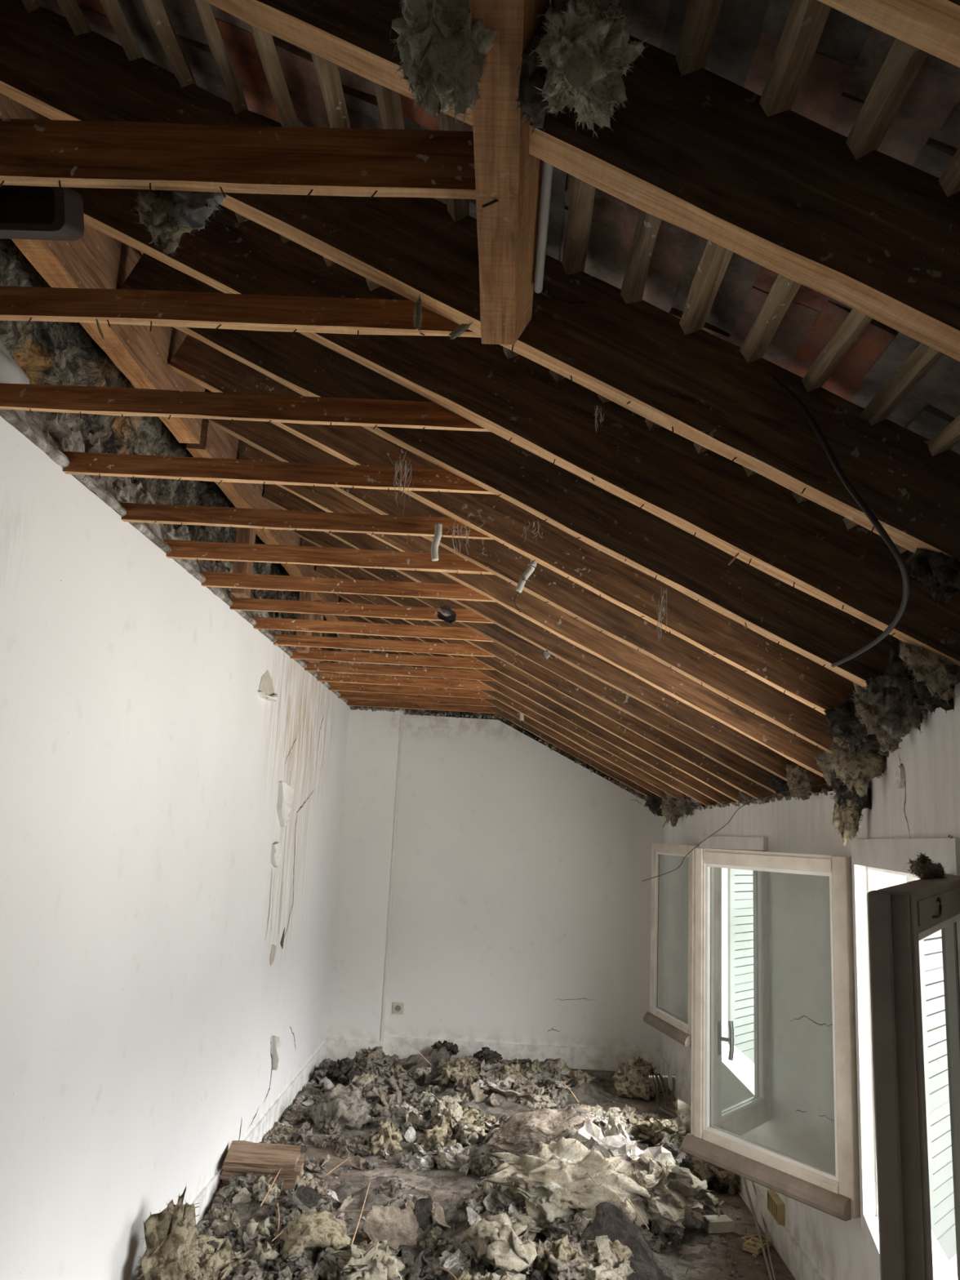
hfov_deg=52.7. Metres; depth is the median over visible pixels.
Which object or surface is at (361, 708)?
crumbs
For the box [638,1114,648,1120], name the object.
slab
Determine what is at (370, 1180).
stick
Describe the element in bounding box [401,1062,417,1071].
paper scrap
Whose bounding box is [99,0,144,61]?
batten
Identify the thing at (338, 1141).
lump
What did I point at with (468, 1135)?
lump
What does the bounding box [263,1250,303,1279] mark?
lump
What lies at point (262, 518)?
tie
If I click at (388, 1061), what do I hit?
lump
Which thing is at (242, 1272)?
lump
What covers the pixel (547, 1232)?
lump
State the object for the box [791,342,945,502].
batten
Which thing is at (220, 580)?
tie
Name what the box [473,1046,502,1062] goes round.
lump
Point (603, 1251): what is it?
lump
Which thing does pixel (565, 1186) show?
sheet
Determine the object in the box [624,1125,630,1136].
lump
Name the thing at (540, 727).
rafter
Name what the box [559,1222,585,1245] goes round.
lump
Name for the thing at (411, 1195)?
rubble
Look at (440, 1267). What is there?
stick
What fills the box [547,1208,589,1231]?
lump
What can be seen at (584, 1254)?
lump
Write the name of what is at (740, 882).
shutter
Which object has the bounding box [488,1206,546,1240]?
lump
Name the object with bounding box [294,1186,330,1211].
lump
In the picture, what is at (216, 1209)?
lump
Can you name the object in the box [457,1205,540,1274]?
lump
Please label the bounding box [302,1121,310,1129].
paper scrap
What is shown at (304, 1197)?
shard
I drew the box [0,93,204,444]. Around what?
beam
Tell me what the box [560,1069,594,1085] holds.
lump
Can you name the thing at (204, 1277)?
lump
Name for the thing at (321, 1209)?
lump
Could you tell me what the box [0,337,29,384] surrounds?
render patch
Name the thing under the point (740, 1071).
window
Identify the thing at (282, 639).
tie
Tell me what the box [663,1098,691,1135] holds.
lump
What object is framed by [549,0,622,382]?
batten
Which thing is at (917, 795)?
wall
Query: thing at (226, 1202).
lump
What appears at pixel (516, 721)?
rafter
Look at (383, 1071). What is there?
lump
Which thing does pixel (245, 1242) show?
lump
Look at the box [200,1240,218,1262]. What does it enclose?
lump
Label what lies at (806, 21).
batten
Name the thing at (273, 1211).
lump
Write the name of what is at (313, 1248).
lump
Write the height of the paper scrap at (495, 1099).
0.056 m
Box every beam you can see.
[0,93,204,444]
[186,388,369,653]
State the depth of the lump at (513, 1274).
3.48 m
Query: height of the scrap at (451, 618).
0.082 m
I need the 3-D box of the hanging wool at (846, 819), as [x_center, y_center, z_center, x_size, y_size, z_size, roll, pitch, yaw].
[1.217,0.521,3.189,0.115,0.338,0.159,-7,-15,41]
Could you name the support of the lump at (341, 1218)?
on the floor
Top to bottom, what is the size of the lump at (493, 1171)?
0.169 m
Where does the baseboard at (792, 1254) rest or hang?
attached to the wall at (801, 1125)
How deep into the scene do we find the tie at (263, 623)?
4.59 m
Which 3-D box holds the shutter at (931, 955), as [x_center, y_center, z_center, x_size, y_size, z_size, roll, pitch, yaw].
[1.652,1.446,3.477,0.032,1.380,0.500,-7,-15,41]
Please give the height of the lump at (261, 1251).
0.183 m
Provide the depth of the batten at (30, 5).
1.83 m
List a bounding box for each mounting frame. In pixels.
[740,1234,771,1247]
[742,1236,768,1254]
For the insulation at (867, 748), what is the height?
0.182 m
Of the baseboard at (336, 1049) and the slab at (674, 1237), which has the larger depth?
the baseboard at (336, 1049)
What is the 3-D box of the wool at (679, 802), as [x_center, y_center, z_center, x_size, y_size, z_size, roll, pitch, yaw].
[1.367,1.060,6.388,0.178,0.216,0.135,5,-11,-9]
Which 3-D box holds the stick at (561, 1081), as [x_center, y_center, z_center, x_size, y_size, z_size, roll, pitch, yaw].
[0.547,2.741,5.879,0.125,0.104,0.010,-5,-13,34]
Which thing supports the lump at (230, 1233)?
on the debris
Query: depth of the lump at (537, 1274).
3.51 m
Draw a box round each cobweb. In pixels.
[387,450,411,518]
[445,519,484,555]
[521,520,542,542]
[594,405,604,431]
[653,586,666,640]
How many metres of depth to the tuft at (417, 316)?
1.70 m
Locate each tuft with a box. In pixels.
[413,293,422,330]
[448,322,472,339]
[543,649,550,658]
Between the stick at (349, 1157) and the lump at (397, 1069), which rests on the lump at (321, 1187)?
the stick at (349, 1157)
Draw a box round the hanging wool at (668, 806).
[657,791,684,826]
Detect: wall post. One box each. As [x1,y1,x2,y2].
[231,527,256,598]
[295,591,315,653]
[307,600,324,663]
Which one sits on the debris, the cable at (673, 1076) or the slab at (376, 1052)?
the slab at (376, 1052)
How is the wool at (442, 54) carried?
attached to the wooden post at (508, 178)
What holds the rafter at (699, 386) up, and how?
on the wall at (917, 795)
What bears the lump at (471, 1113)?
on the floor
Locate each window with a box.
[643,835,860,1221]
[851,838,959,1279]
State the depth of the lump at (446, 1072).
6.36 m
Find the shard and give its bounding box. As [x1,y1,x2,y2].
[292,1185,320,1210]
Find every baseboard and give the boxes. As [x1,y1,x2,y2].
[127,1041,326,1279]
[324,1038,381,1061]
[382,1036,662,1073]
[659,1054,824,1279]
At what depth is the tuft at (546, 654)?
3.90 m
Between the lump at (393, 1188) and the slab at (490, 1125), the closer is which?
the lump at (393, 1188)
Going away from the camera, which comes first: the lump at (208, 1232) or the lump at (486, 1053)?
the lump at (208, 1232)
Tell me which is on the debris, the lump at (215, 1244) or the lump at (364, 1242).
the lump at (364, 1242)
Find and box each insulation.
[514,0,571,135]
[737,790,753,802]
[766,773,791,795]
[785,763,812,801]
[815,751,835,786]
[817,751,826,769]
[828,736,887,798]
[847,743,878,755]
[848,681,911,754]
[860,668,927,742]
[897,638,959,704]
[898,535,959,607]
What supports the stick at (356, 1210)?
on the lump at (321, 1209)
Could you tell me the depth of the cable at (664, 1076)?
6.04 m
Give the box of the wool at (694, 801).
[690,798,702,808]
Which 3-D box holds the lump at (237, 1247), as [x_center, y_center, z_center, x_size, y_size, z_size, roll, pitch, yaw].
[-0.881,2.359,3.683,0.228,0.160,0.168,-5,-14,35]
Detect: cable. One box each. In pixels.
[648,1075,676,1115]
[650,1075,675,1115]
[653,1075,675,1118]
[657,1075,676,1113]
[662,1075,674,1111]
[664,1075,675,1111]
[665,1075,670,1107]
[671,1075,675,1108]
[672,1075,675,1101]
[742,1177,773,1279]
[751,1181,776,1279]
[770,376,909,667]
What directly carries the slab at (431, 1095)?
on the debris
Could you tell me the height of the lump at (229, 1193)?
0.102 m
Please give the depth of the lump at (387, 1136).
5.11 m
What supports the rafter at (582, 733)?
on the wall at (801, 1125)
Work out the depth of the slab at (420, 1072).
6.62 m
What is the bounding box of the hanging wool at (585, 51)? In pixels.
[528,0,648,138]
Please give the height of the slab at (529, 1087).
0.150 m
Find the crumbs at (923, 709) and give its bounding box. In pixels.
[692,670,959,810]
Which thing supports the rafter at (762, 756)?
on the wall at (801, 1125)
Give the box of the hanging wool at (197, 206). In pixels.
[165,190,229,231]
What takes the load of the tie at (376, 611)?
attached to the wall at (172, 780)
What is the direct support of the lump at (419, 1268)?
on the floor
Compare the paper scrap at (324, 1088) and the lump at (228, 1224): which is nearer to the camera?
the lump at (228, 1224)
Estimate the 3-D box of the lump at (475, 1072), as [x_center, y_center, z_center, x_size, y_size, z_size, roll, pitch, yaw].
[-0.090,2.956,6.583,0.263,0.180,0.241,-1,-12,17]
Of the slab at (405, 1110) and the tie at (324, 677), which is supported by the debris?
the slab at (405, 1110)
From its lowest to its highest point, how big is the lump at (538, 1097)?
0.160 m
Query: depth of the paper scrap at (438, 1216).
4.13 m
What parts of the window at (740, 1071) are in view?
drip rail, rail, window sash, rail, handle, sill, rail, window sash, rail, drip rail, rail, window sash, rail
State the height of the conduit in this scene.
0.016 m
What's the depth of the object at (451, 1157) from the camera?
4.91 m
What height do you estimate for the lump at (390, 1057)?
0.115 m
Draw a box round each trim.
[0,408,351,706]
[380,711,403,1041]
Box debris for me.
[196,1046,794,1279]
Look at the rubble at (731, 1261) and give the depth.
4.02 m
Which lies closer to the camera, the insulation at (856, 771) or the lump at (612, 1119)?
the insulation at (856, 771)
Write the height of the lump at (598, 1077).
0.081 m
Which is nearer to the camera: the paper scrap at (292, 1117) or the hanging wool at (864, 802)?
the hanging wool at (864, 802)
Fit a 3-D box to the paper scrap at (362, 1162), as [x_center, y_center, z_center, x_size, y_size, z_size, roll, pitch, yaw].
[-0.571,2.639,4.869,0.061,0.049,0.043,3,-11,1]
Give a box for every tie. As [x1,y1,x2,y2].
[0,118,475,199]
[0,285,481,337]
[0,382,490,431]
[60,450,494,497]
[118,502,493,541]
[163,538,493,576]
[199,571,496,602]
[226,596,493,623]
[252,616,494,642]
[272,634,494,657]
[289,648,494,670]
[302,661,494,680]
[315,671,493,690]
[327,681,495,699]
[337,690,495,706]
[346,698,495,713]
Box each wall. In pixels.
[0,238,342,673]
[0,415,351,1279]
[325,707,404,1048]
[337,633,647,801]
[384,714,664,1051]
[661,791,867,1279]
[856,682,959,1279]
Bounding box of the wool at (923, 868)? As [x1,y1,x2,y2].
[906,852,945,879]
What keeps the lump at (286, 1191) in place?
on the debris
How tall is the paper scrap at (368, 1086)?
0.150 m
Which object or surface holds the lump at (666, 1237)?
on the floor
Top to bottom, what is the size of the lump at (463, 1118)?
0.125 m
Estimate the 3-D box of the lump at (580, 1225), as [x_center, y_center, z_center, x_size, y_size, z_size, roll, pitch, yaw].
[0.381,2.412,3.886,0.183,0.212,0.212,5,-11,-12]
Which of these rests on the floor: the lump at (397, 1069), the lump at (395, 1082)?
the lump at (395, 1082)
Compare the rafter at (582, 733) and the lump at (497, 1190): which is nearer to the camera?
the lump at (497, 1190)
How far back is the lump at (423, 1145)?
5.09 m
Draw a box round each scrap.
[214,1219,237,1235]
[231,1187,251,1204]
[268,1129,286,1144]
[270,1135,288,1142]
[274,1176,283,1196]
[281,1123,291,1126]
[284,1113,298,1121]
[301,1094,314,1106]
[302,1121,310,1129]
[302,1159,308,1168]
[313,1081,324,1088]
[314,1070,321,1080]
[319,1076,334,1088]
[320,1087,328,1092]
[320,1154,329,1166]
[325,1188,332,1195]
[330,1191,342,1205]
[334,1167,342,1176]
[335,1195,353,1211]
[336,1210,344,1217]
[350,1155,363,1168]
[355,1048,364,1054]
[360,1159,370,1170]
[363,1083,382,1100]
[371,1061,387,1066]
[377,1089,389,1106]
[383,1198,395,1206]
[391,1054,399,1062]
[395,1089,401,1097]
[397,1073,407,1081]
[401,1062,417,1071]
[404,1126,416,1142]
[410,1142,435,1155]
[414,1073,425,1086]
[429,1075,441,1082]
[433,1204,450,1230]
[437,604,456,623]
[438,608,450,616]
[440,1244,454,1253]
[458,1160,472,1176]
[466,1206,482,1226]
[470,1082,488,1102]
[479,1059,484,1069]
[483,1189,497,1212]
[489,1086,521,1097]
[489,1093,500,1105]
[506,1204,516,1214]
[517,1093,533,1102]
[556,1080,571,1088]
[560,1070,569,1075]
[563,1078,577,1087]
[591,1108,603,1116]
[613,1260,622,1268]
[633,1213,637,1224]
[674,1151,686,1163]
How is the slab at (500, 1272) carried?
on the debris
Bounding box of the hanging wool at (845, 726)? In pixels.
[822,697,885,755]
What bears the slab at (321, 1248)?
on the debris
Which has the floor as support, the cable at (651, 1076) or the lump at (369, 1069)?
the cable at (651, 1076)
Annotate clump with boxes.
[278,1207,351,1258]
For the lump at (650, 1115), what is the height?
0.112 m
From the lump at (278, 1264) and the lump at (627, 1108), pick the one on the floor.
the lump at (627, 1108)
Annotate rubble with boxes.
[196,1058,333,1233]
[317,1100,759,1278]
[715,1210,737,1279]
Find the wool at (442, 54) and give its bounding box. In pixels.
[389,0,496,127]
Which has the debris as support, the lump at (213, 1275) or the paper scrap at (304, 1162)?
the lump at (213, 1275)
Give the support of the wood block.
on the debris
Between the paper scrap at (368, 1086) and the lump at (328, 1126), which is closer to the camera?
the lump at (328, 1126)
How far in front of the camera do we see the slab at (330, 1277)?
3.49 m
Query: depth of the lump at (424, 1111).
5.53 m
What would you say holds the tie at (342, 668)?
attached to the wall at (172, 780)
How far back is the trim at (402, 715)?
7.30 m
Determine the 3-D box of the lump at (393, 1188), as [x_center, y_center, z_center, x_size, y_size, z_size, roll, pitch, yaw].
[-0.417,2.539,4.474,0.142,0.096,0.105,2,-11,4]
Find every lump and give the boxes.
[135,1182,208,1279]
[186,1251,222,1279]
[187,1271,207,1279]
[192,1231,245,1279]
[197,1228,214,1235]
[198,1240,217,1258]
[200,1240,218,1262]
[208,1208,240,1235]
[212,1184,242,1201]
[213,1197,237,1211]
[213,1233,223,1239]
[217,1226,239,1239]
[226,1172,270,1193]
[226,1260,267,1279]
[229,1233,254,1252]
[230,1250,243,1262]
[231,1231,262,1253]
[235,1217,277,1244]
[242,1240,279,1266]
[249,1175,279,1204]
[251,1272,268,1279]
[262,1131,286,1143]
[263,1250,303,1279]
[265,1265,293,1279]
[267,1200,294,1220]
[268,1224,277,1235]
[269,1216,282,1226]
[276,1215,295,1233]
[277,1124,293,1135]
[279,1197,297,1209]
[280,1188,294,1195]
[281,1246,318,1266]
[284,1204,318,1219]
[285,1270,314,1279]
[289,1125,315,1145]
[293,1260,320,1279]
[294,1168,315,1191]
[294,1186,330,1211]
[306,1083,372,1130]
[310,1244,320,1251]
[311,1172,325,1181]
[313,1064,333,1080]
[315,1115,342,1134]
[315,1141,327,1148]
[315,1245,346,1279]
[316,1199,335,1212]
[319,1061,332,1069]
[327,1057,360,1085]
[330,1243,405,1279]
[332,1210,349,1228]
[333,1136,344,1150]
[333,1268,362,1279]
[347,1070,385,1093]
[351,1134,366,1145]
[353,1056,376,1071]
[356,1056,380,1075]
[357,1240,368,1247]
[358,1239,387,1251]
[361,1117,403,1159]
[362,1093,369,1103]
[363,1159,379,1170]
[372,1061,391,1078]
[372,1075,390,1095]
[375,1178,404,1199]
[377,1074,417,1095]
[382,1057,392,1067]
[388,1064,407,1075]
[389,1053,395,1065]
[391,1248,438,1279]
[402,1110,425,1128]
[407,1093,432,1109]
[413,1123,456,1152]
[416,1234,454,1257]
[417,1105,433,1119]
[418,1141,432,1152]
[418,1230,444,1257]
[428,1111,457,1133]
[429,1143,448,1155]
[430,1099,464,1135]
[431,1040,459,1056]
[431,1094,462,1106]
[431,1225,441,1236]
[435,1061,476,1087]
[442,1057,479,1076]
[450,1268,472,1279]
[453,1059,478,1077]
[453,1089,473,1102]
[453,1115,474,1130]
[453,1124,487,1146]
[454,1121,469,1133]
[455,1195,467,1209]
[457,1097,479,1108]
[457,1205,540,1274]
[462,1104,481,1124]
[465,1177,495,1199]
[467,1157,486,1177]
[468,1055,479,1066]
[469,1253,493,1271]
[471,1271,485,1279]
[472,1115,501,1133]
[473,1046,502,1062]
[475,1068,494,1090]
[476,1151,500,1176]
[478,1056,496,1069]
[484,1126,501,1143]
[484,1184,501,1210]
[484,1269,525,1279]
[488,1164,498,1174]
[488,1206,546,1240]
[490,1187,526,1213]
[493,1057,515,1070]
[493,1062,527,1079]
[493,1120,506,1128]
[495,1115,506,1123]
[511,1057,532,1071]
[519,1071,542,1083]
[519,1085,557,1109]
[520,1266,548,1279]
[522,1057,542,1072]
[533,1238,546,1248]
[534,1079,560,1088]
[534,1244,571,1276]
[534,1262,544,1269]
[536,1232,585,1279]
[539,1057,556,1072]
[540,1057,568,1071]
[540,1070,562,1084]
[541,1221,553,1238]
[542,1084,571,1109]
[546,1213,591,1240]
[546,1257,585,1279]
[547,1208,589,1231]
[549,1065,568,1077]
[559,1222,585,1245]
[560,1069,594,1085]
[564,1062,572,1071]
[569,1240,597,1262]
[574,1258,630,1279]
[576,1240,586,1252]
[586,1235,634,1277]
[589,1237,632,1261]
[591,1102,606,1116]
[592,1072,607,1083]
[600,1115,628,1133]
[602,1106,631,1123]
[612,1055,658,1101]
[622,1104,639,1116]
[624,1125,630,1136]
[626,1111,639,1119]
[626,1111,643,1125]
[626,1124,638,1138]
[629,1155,722,1244]
[631,1116,685,1145]
[637,1225,666,1252]
[640,1112,660,1120]
[641,1219,675,1252]
[653,1136,681,1156]
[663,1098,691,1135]
[679,1154,728,1194]
[688,1155,741,1195]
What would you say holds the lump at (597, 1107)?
on the debris
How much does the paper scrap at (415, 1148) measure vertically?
0.079 m
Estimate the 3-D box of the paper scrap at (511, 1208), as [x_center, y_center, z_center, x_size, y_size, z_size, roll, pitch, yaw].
[0.176,2.438,4.087,0.093,0.098,0.135,-5,-14,36]
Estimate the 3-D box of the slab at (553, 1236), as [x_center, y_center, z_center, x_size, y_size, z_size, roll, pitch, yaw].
[0.359,2.429,3.923,0.157,0.088,0.143,-6,-14,39]
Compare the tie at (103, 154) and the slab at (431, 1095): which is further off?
the slab at (431, 1095)
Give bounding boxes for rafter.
[0,0,959,561]
[68,186,959,666]
[120,253,898,688]
[168,334,910,727]
[204,0,959,361]
[208,418,833,753]
[239,444,825,777]
[262,484,833,793]
[288,529,790,796]
[302,540,777,800]
[315,565,756,802]
[335,593,737,804]
[339,597,716,805]
[348,616,706,806]
[365,635,652,796]
[366,635,677,799]
[817,0,959,67]
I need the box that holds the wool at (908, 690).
[884,639,954,715]
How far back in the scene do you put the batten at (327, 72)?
1.60 m
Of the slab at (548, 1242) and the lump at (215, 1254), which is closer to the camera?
the lump at (215, 1254)
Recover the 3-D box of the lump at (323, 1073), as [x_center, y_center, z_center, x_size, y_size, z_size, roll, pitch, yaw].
[-1.004,2.900,6.487,0.168,0.124,0.273,-5,-14,36]
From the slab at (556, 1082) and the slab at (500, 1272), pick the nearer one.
the slab at (500, 1272)
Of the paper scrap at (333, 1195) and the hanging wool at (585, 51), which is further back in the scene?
the paper scrap at (333, 1195)
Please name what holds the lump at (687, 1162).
on the floor
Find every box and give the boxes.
[0,185,84,240]
[701,1200,733,1233]
[767,1189,785,1225]
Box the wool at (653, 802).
[644,792,663,816]
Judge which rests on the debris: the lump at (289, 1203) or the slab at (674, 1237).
the lump at (289, 1203)
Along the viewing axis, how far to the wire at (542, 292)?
1.66 m
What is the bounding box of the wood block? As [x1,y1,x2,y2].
[220,1141,304,1194]
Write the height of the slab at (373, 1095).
0.187 m
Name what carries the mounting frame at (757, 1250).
on the floor
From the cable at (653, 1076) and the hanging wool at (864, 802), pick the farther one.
the cable at (653, 1076)
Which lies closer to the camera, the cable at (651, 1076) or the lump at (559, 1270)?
the lump at (559, 1270)
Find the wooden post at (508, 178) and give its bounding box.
[468,0,551,344]
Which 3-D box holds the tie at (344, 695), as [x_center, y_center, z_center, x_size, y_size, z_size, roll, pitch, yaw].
[-0.458,0.423,7.002,1.195,0.058,0.026,3,-11,2]
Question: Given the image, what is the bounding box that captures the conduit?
[533,0,568,293]
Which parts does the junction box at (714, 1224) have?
lid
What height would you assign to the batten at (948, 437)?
0.045 m
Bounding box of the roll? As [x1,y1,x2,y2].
[486,1102,595,1158]
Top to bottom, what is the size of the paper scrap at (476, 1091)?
0.112 m
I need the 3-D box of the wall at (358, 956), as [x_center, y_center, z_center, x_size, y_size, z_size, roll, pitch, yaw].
[-0.870,1.824,7.396,0.410,2.585,0.180,2,-11,2]
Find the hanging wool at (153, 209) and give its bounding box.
[128,189,199,257]
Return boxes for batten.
[21,0,40,12]
[56,0,92,35]
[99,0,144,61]
[142,0,248,223]
[194,0,291,243]
[249,24,336,266]
[311,52,382,291]
[373,82,404,129]
[437,111,469,222]
[502,346,519,359]
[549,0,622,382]
[596,0,723,403]
[644,0,831,431]
[693,38,928,453]
[742,146,959,476]
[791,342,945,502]
[842,414,959,529]
[893,542,907,554]
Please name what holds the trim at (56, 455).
attached to the wall at (172, 780)
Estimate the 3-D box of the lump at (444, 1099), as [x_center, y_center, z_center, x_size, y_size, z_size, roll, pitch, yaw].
[-0.197,2.866,5.922,0.203,0.161,0.218,4,-11,-4]
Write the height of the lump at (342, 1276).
0.146 m
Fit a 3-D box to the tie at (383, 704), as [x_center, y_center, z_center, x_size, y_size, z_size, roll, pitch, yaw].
[-0.449,0.502,7.403,1.195,0.058,0.027,3,-11,2]
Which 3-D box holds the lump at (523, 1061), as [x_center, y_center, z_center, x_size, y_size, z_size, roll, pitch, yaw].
[0.284,3.045,6.854,0.219,0.177,0.320,2,-11,3]
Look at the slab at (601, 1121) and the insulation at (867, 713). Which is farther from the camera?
the slab at (601, 1121)
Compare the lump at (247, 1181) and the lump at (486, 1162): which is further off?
the lump at (486, 1162)
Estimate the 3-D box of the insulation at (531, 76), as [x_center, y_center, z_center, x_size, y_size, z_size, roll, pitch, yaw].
[0.073,-0.657,1.074,0.109,0.204,0.094,7,-12,-18]
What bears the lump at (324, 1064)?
on the floor
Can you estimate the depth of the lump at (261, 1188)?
4.26 m
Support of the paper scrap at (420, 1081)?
on the debris
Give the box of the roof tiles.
[37,0,959,454]
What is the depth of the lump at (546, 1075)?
6.60 m
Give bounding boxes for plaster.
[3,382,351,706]
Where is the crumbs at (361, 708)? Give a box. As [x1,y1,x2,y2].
[350,706,639,797]
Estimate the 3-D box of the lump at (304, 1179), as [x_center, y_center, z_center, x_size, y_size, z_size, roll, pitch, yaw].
[-0.885,2.539,4.530,0.223,0.111,0.170,-7,-15,40]
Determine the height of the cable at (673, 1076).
0.295 m
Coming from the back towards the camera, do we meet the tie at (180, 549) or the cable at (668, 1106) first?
the cable at (668, 1106)
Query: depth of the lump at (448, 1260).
3.66 m
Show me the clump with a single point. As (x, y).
(324, 1228)
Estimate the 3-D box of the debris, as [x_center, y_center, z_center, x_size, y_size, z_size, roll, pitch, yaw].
[0.034,2.520,4.431,2.554,0.201,5.388,2,-11,2]
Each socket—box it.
[391,1001,404,1014]
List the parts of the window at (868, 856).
window sash, rail, sill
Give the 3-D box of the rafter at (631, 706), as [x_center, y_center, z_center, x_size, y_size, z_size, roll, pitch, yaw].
[0.291,0.030,4.523,2.522,1.366,0.055,2,-11,2]
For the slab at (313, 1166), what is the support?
on the floor
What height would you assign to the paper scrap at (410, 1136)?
0.066 m
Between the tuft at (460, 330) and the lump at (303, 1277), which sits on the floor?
the lump at (303, 1277)
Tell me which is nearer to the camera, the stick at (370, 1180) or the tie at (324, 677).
the stick at (370, 1180)
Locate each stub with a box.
[431,523,442,560]
[515,559,537,592]
[520,712,524,720]
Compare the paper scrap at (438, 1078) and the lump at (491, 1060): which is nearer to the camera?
the paper scrap at (438, 1078)
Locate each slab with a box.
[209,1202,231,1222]
[262,1232,279,1244]
[268,1238,285,1254]
[282,1140,306,1152]
[285,1112,304,1124]
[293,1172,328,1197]
[299,1107,311,1115]
[302,1155,307,1169]
[304,1155,327,1170]
[304,1160,327,1173]
[309,1094,320,1102]
[318,1245,324,1251]
[323,1135,333,1141]
[326,1271,344,1279]
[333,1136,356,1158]
[346,1142,379,1155]
[347,1053,360,1062]
[355,1046,389,1063]
[356,1227,371,1243]
[361,1086,406,1106]
[368,1102,388,1116]
[378,1147,394,1155]
[380,1102,417,1129]
[394,1099,431,1129]
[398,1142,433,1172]
[402,1090,435,1103]
[404,1192,435,1212]
[408,1066,432,1078]
[424,1084,440,1094]
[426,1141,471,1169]
[434,1055,455,1074]
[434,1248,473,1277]
[441,1144,454,1150]
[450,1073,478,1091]
[465,1197,485,1213]
[475,1063,498,1071]
[475,1196,484,1206]
[476,1080,501,1092]
[480,1120,494,1130]
[484,1063,502,1072]
[488,1269,506,1275]
[493,1071,534,1092]
[493,1076,515,1089]
[494,1059,502,1068]
[502,1200,524,1213]
[506,1080,537,1102]
[510,1057,532,1073]
[524,1071,542,1080]
[543,1237,552,1247]
[550,1232,558,1241]
[553,1080,571,1090]
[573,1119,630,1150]
[588,1111,603,1123]
[591,1133,678,1163]
[593,1115,608,1127]
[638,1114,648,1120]
[657,1085,668,1092]
[667,1235,676,1245]
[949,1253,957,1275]
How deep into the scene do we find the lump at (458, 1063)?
6.62 m
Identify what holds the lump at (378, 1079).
on the floor
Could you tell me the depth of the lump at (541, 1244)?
3.75 m
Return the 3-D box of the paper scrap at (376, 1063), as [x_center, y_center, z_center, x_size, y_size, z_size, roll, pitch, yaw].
[-0.693,2.858,6.494,0.152,0.081,0.147,5,-11,-13]
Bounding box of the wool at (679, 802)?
[674,792,693,816]
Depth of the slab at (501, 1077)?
6.29 m
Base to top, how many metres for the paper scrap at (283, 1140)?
0.073 m
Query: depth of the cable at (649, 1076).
6.04 m
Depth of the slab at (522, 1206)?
4.11 m
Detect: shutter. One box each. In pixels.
[727,868,754,1063]
[906,876,956,1261]
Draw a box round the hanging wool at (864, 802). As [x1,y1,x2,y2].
[829,768,871,814]
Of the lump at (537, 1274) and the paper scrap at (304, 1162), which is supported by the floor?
the paper scrap at (304, 1162)
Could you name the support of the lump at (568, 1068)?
on the floor
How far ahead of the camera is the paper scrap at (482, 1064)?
6.77 m
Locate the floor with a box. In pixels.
[215,1058,795,1279]
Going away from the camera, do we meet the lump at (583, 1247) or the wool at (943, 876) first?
the wool at (943, 876)
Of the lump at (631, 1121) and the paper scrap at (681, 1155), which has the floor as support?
the lump at (631, 1121)
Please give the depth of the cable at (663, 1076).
6.01 m
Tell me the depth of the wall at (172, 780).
3.22 m
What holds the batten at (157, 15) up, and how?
attached to the rafter at (606, 724)
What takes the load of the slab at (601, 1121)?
on the debris
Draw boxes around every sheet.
[363,1204,418,1249]
[413,1195,433,1231]
[480,1136,650,1227]
[578,1201,672,1279]
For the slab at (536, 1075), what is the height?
0.202 m
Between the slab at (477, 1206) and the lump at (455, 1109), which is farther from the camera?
the lump at (455, 1109)
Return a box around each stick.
[259,1167,281,1207]
[271,1214,301,1241]
[276,1203,279,1235]
[315,1156,350,1183]
[335,1209,371,1213]
[351,1180,370,1244]
[404,1041,431,1065]
[439,1266,457,1279]
[560,1080,578,1102]
[586,1172,602,1191]
[626,1197,648,1229]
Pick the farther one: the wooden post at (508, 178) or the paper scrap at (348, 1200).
the paper scrap at (348, 1200)
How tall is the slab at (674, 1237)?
0.136 m
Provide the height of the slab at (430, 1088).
0.088 m
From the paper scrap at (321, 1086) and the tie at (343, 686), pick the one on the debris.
the paper scrap at (321, 1086)
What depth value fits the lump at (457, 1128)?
5.32 m
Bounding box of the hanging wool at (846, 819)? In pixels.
[827,791,864,848]
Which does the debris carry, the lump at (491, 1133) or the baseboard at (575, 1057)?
the lump at (491, 1133)
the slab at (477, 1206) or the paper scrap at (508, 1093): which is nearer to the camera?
the slab at (477, 1206)
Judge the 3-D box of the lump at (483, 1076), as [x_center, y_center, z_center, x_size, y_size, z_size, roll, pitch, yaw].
[0.043,2.850,6.254,0.147,0.148,0.206,0,-12,16]
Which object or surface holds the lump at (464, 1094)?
on the floor
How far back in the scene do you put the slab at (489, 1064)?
6.78 m
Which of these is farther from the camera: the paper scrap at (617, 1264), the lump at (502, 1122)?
the lump at (502, 1122)
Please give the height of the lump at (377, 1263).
0.229 m
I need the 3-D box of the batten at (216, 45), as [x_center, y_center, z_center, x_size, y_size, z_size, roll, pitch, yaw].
[-0.414,-0.667,3.443,0.045,0.048,9.080,2,-11,2]
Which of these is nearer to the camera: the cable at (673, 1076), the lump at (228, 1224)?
the lump at (228, 1224)
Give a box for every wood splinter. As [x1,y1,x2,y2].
[95,318,104,339]
[728,552,739,565]
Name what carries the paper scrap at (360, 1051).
on the debris
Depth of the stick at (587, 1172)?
3.99 m
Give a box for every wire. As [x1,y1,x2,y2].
[521,720,533,738]
[540,291,586,303]
[642,782,826,881]
[662,803,697,827]

